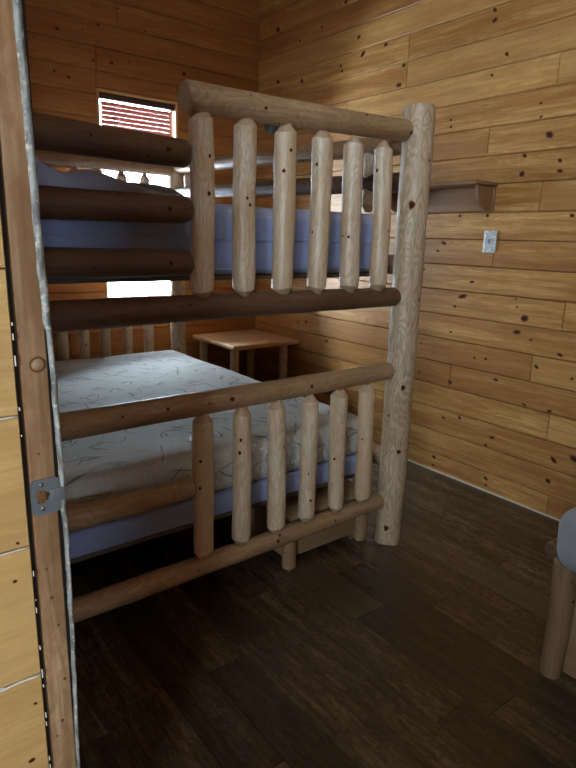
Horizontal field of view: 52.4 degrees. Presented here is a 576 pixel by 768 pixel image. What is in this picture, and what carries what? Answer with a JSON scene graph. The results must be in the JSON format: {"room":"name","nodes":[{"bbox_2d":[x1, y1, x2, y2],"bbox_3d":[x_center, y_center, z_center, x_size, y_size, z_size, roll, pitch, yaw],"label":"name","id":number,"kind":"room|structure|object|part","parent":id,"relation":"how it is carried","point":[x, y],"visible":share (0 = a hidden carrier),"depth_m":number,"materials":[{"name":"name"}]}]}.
{"room":"cabin bedroom","nodes":[
{"label":"cabin bedroom","id":0,"kind":"room"},
{"bbox_2d":[0,209,48,767],"bbox_3d":[-1.194,0.017,0.413,1.841,2.600,0.101,-9,18,-37],"label":"wall","id":1,"kind":"structure","parent":0,"point":[23,739],"depth_m":1.02,"materials":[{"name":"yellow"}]},
{"bbox_2d":[25,0,259,375],"bbox_3d":[-1.391,-1.510,4.191,2.956,3.723,0.121,-9,18,-37],"label":"wall","id":2,"kind":"structure","parent":0,"point":[148,48],"depth_m":4.24,"materials":[{"name":"brown wood"}]},
{"bbox_2d":[96,88,177,297],"bbox_3d":[-1.125,-1.374,4.426,0.620,1.470,0.104,-9,18,-37],"label":"window","id":3,"kind":"structure","parent":2,"relation":"in","point":[174,114],"depth_m":4.34,"materials":[{"name":"white paint"}]},
{"bbox_2d":[99,92,174,136],"bbox_3d":[-1.098,-1.851,4.290,0.580,0.433,0.046,-9,18,-37],"label":"window blind","id":4,"kind":"object","parent":3,"relation":"attached to","point":[155,118],"visible":0.5,"depth_m":4.26,"materials":[{"name":"brown"}]},
{"bbox_3d":[-1.140,-1.379,4.445,0.584,1.434,0.025,-9,18,-37],"label":"sash","id":5,"kind":"part","parent":3,"relation":"part of","materials":[{"name":"white paint"}]},
{"bbox_2d":[71,461,575,767],"bbox_3d":[0.096,1.223,1.265,4.798,0.080,7.505,-9,18,-37],"label":"floor","id":6,"kind":"structure","parent":0,"point":[424,650],"depth_m":2.10,"materials":[{"name":"laminate"}]},
{"bbox_2d":[33,79,435,622],"bbox_3d":[-0.801,-0.311,3.013,1.820,2.008,2.310,-9,18,-37],"label":"bunk bed","id":7,"kind":"object","parent":6,"relation":"on","point":[59,141],"visible":0.74,"depth_m":2.18,"materials":[{"name":"beige wood"}]},
{"bbox_3d":[-1.450,-1.399,3.631,1.638,0.091,0.094,-9,18,-37],"label":"head rail","id":8,"kind":"part","parent":7,"relation":"part of","materials":[{"name":"beige wood"}]},
{"bbox_3d":[-0.819,-0.644,4.343,0.116,2.008,0.115,-9,18,-37],"label":"corner post","id":9,"kind":"part","parent":7,"relation":"part of","materials":[{"name":"beige wood"}]},
{"bbox_2d":[36,158,371,274],"bbox_3d":[-0.802,-0.790,2.880,1.530,0.375,1.993,-9,18,-37],"label":"mattress","id":10,"kind":"object","parent":7,"relation":"on","point":[55,233],"visible":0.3,"depth_m":1.99,"materials":[{"name":"blue fabric"}]},
{"bbox_2d":[130,182,182,195],"bbox_3d":[-0.978,-1.138,3.556,0.660,0.174,0.400,-9,18,-37],"label":"pillow","id":11,"kind":"object","parent":10,"relation":"on","point":[158,188],"visible":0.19,"depth_m":3.51,"materials":[{"name":"grey fabric"}]},
{"bbox_2d":[69,453,355,558],"bbox_3d":[-0.840,0.276,3.147,1.520,0.097,1.982,-9,18,-37],"label":"box spring","id":12,"kind":"object","parent":7,"relation":"on","point":[107,535],"visible":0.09,"depth_m":2.21,"materials":[{"name":"blue fabric"}]},
{"bbox_2d":[55,350,357,505],"bbox_3d":[-0.834,0.132,3.109,1.521,0.198,1.989,-9,18,-37],"label":"mattress","id":13,"kind":"object","parent":12,"relation":"on","point":[96,467],"visible":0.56,"depth_m":2.57,"materials":[{"name":"grey fabric"}]},
{"bbox_3d":[-0.138,-0.288,2.142,1.648,0.095,0.096,-9,18,-37],"label":"rail","id":14,"kind":"part","parent":7,"relation":"part of","materials":[{"name":"brown wood"}]},
{"bbox_3d":[-0.148,0.041,2.225,1.648,0.092,0.092,-9,18,-37],"label":"rail","id":15,"kind":"part","parent":7,"relation":"part of","materials":[{"name":"beige wood"}]},
{"bbox_3d":[-0.166,0.668,2.381,1.648,0.083,0.082,-9,18,-37],"label":"rail","id":16,"kind":"part","parent":7,"relation":"part of","materials":[{"name":"beige wood"}]},
{"bbox_3d":[-0.124,-1.114,3.343,0.089,0.089,2.128,-9,19,-37],"label":"guard rail","id":17,"kind":"part","parent":7,"relation":"part of","materials":[{"name":"brown"}]},
{"bbox_3d":[-0.122,-1.273,3.301,0.088,0.088,2.128,-9,19,-37],"label":"guard rail","id":18,"kind":"part","parent":7,"relation":"part of","materials":[{"name":"beige"}]},
{"bbox_3d":[0.097,-0.978,2.141,1.084,0.096,0.095,-11,19,-37],"label":"rail","id":19,"kind":"part","parent":7,"relation":"part of","materials":[{"name":"beige wood"}]},
{"bbox_3d":[-0.160,0.143,3.657,0.093,0.092,2.128,-9,18,-37],"label":"rail","id":20,"kind":"part","parent":7,"relation":"part of","materials":[{"name":"beige wood"}]},
{"bbox_3d":[-0.136,-0.753,3.432,0.090,0.092,2.128,-9,18,-37],"label":"rail","id":21,"kind":"part","parent":7,"relation":"part of","materials":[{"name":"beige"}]},
{"bbox_3d":[0.526,-0.189,2.687,0.139,2.003,0.138,-9,18,-37],"label":"corner post","id":22,"kind":"part","parent":7,"relation":"part of","materials":[{"name":"beige wood"}]},
{"bbox_2d":[193,329,298,378],"bbox_3d":[-0.359,-0.066,4.869,0.630,0.659,0.640,-9,18,-37],"label":"nightstand","id":23,"kind":"object","parent":6,"relation":"on","point":[250,340],"visible":0.5,"depth_m":4.75,"materials":[{"name":"beige wood"}]},
{"bbox_3d":[-0.705,-0.070,4.906,0.073,0.630,0.070,-9,18,-37],"label":"leg","id":24,"kind":"part","parent":23,"relation":"part of","materials":[{"name":"beige wood"}]},
{"bbox_3d":[-0.417,0.028,4.547,0.071,0.630,0.073,-9,18,-37],"label":"leg","id":25,"kind":"part","parent":23,"relation":"part of","materials":[{"name":"beige wood"}]},
{"bbox_3d":[-0.332,-0.130,5.187,0.071,0.630,0.070,-9,18,-37],"label":"leg","id":26,"kind":"part","parent":23,"relation":"part of","materials":[{"name":"beige wood"}]},
{"bbox_3d":[-0.044,-0.032,4.830,0.071,0.630,0.072,-9,18,-37],"label":"leg","id":27,"kind":"part","parent":23,"relation":"part of","materials":[{"name":"beige wood"}]},
{"bbox_2d":[250,479,370,569],"bbox_3d":[0.094,0.644,2.888,0.520,0.266,0.366,-9,18,-37],"label":"bench","id":28,"kind":"object","parent":6,"relation":"on","point":[357,526],"visible":0.48,"depth_m":2.77,"materials":[{"name":"beige wood"}]},
{"bbox_3d":[-0.175,0.651,2.866,0.066,0.248,0.065,-9,18,-37],"label":"leg","id":29,"kind":"part","parent":28,"relation":"part of","materials":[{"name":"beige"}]},
{"bbox_3d":[-0.087,0.672,2.750,0.018,0.190,0.245,-9,18,-37],"label":"panel","id":30,"kind":"part","parent":28,"relation":"part of","materials":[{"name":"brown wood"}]},
{"bbox_3d":[0.006,0.713,2.641,0.068,0.248,0.068,-9,18,-37],"label":"leg","id":31,"kind":"part","parent":28,"relation":"part of","materials":[{"name":"beige wood"}]},
{"bbox_3d":[0.176,0.672,2.782,0.400,0.190,0.018,-9,18,-37],"label":"panel","id":32,"kind":"part","parent":28,"relation":"part of","materials":[{"name":"brown wood"}]},
{"bbox_3d":[0.361,0.655,2.914,0.069,0.248,0.068,-9,18,-37],"label":"leg","id":33,"kind":"part","parent":28,"relation":"part of","materials":[{"name":"beige wood"}]},
{"bbox_2d":[539,537,575,679],"bbox_3d":[1.971,0.926,1.509,1.194,0.492,2.235,-9,18,-37],"label":"bed","id":34,"kind":"object","parent":6,"relation":"on","point":[559,643],"visible":0.77,"depth_m":1.98,"materials":[{"name":"beige wood"}]},
{"bbox_3d":[1.327,0.484,2.300,1.138,0.054,0.055,-9,18,-37],"label":"rail","id":35,"kind":"part","parent":34,"relation":"part of","materials":[{"name":"brown wood"}]},
{"bbox_2d":[557,507,575,571],"bbox_3d":[1.969,0.637,1.431,1.220,0.207,2.124,-9,18,-37],"label":"mattress","id":36,"kind":"object","parent":34,"relation":"on","point":[566,541],"visible":1,"depth_m":1.84,"materials":[{"name":"white fabric"}]},
{"bbox_3d":[1.586,1.028,1.226,0.018,0.378,2.025,-9,18,-37],"label":"panel","id":37,"kind":"part","parent":34,"relation":"part of","materials":[{"name":"brown wood"}]},
{"bbox_2d":[254,0,575,519],"bbox_3d":[1.556,-1.075,2.790,0.121,3.723,5.805,-9,18,-37],"label":"wall","id":38,"kind":"structure","parent":0,"point":[494,398],"depth_m":3.40,"materials":[{"name":"brown wood"}]},
{"bbox_2d":[264,124,279,134],"bbox_3d":[-0.095,-2.009,4.543,0.113,0.138,0.176,14,19,41],"label":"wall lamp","id":39,"kind":"object","parent":38,"relation":"attached to","point":[271,129],"visible":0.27,"depth_m":4.56,"materials":[{"name":"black metal"}]},
{"bbox_2d":[391,180,497,212],"bbox_3d":[0.837,-1.099,3.465,0.202,0.153,0.775,-9,18,-37],"label":"wall shelf","id":40,"kind":"object","parent":38,"relation":"attached to","point":[464,195],"visible":0.64,"depth_m":3.35,"materials":[{"name":"brown wood"}]},
{"bbox_2d":[407,459,559,521],"bbox_3d":[1.452,0.734,3.199,0.014,0.010,5.804,-9,18,-37],"label":"trim","id":41,"kind":"structure","parent":38,"relation":"attached to","point":[486,491],"depth_m":3.50,"materials":[{"name":"beige"}]},
{"bbox_2d":[482,230,497,252],"bbox_3d":[1.134,-0.801,3.295,0.012,0.122,0.082,-9,18,-37],"label":"wall plate","id":42,"kind":"object","parent":38,"relation":"attached to","point":[490,236],"visible":1,"depth_m":3.29,"materials":[{"name":"metal"}]},
{"bbox_3d":[-0.658,-0.721,1.113,0.071,3.723,5.805,-9,18,-37],"label":"wall","id":43,"kind":"structure","parent":0,"visible":0},
{"bbox_2d":[0,0,80,767],"bbox_3d":[-0.229,0.032,0.467,0.389,2.600,1.160,-9,18,-37],"label":"door frame","id":44,"kind":"structure","parent":43,"relation":"in","point":[27,286],"depth_m":0.98,"materials":[{"name":"brown wood"}]},
{"bbox_3d":[-0.420,0.196,1.025,0.058,0.066,0.007,-9,18,-37],"label":"strike plate","id":45,"kind":"part","parent":44,"relation":"part of","materials":[{"name":"silver metal"}]}
]}

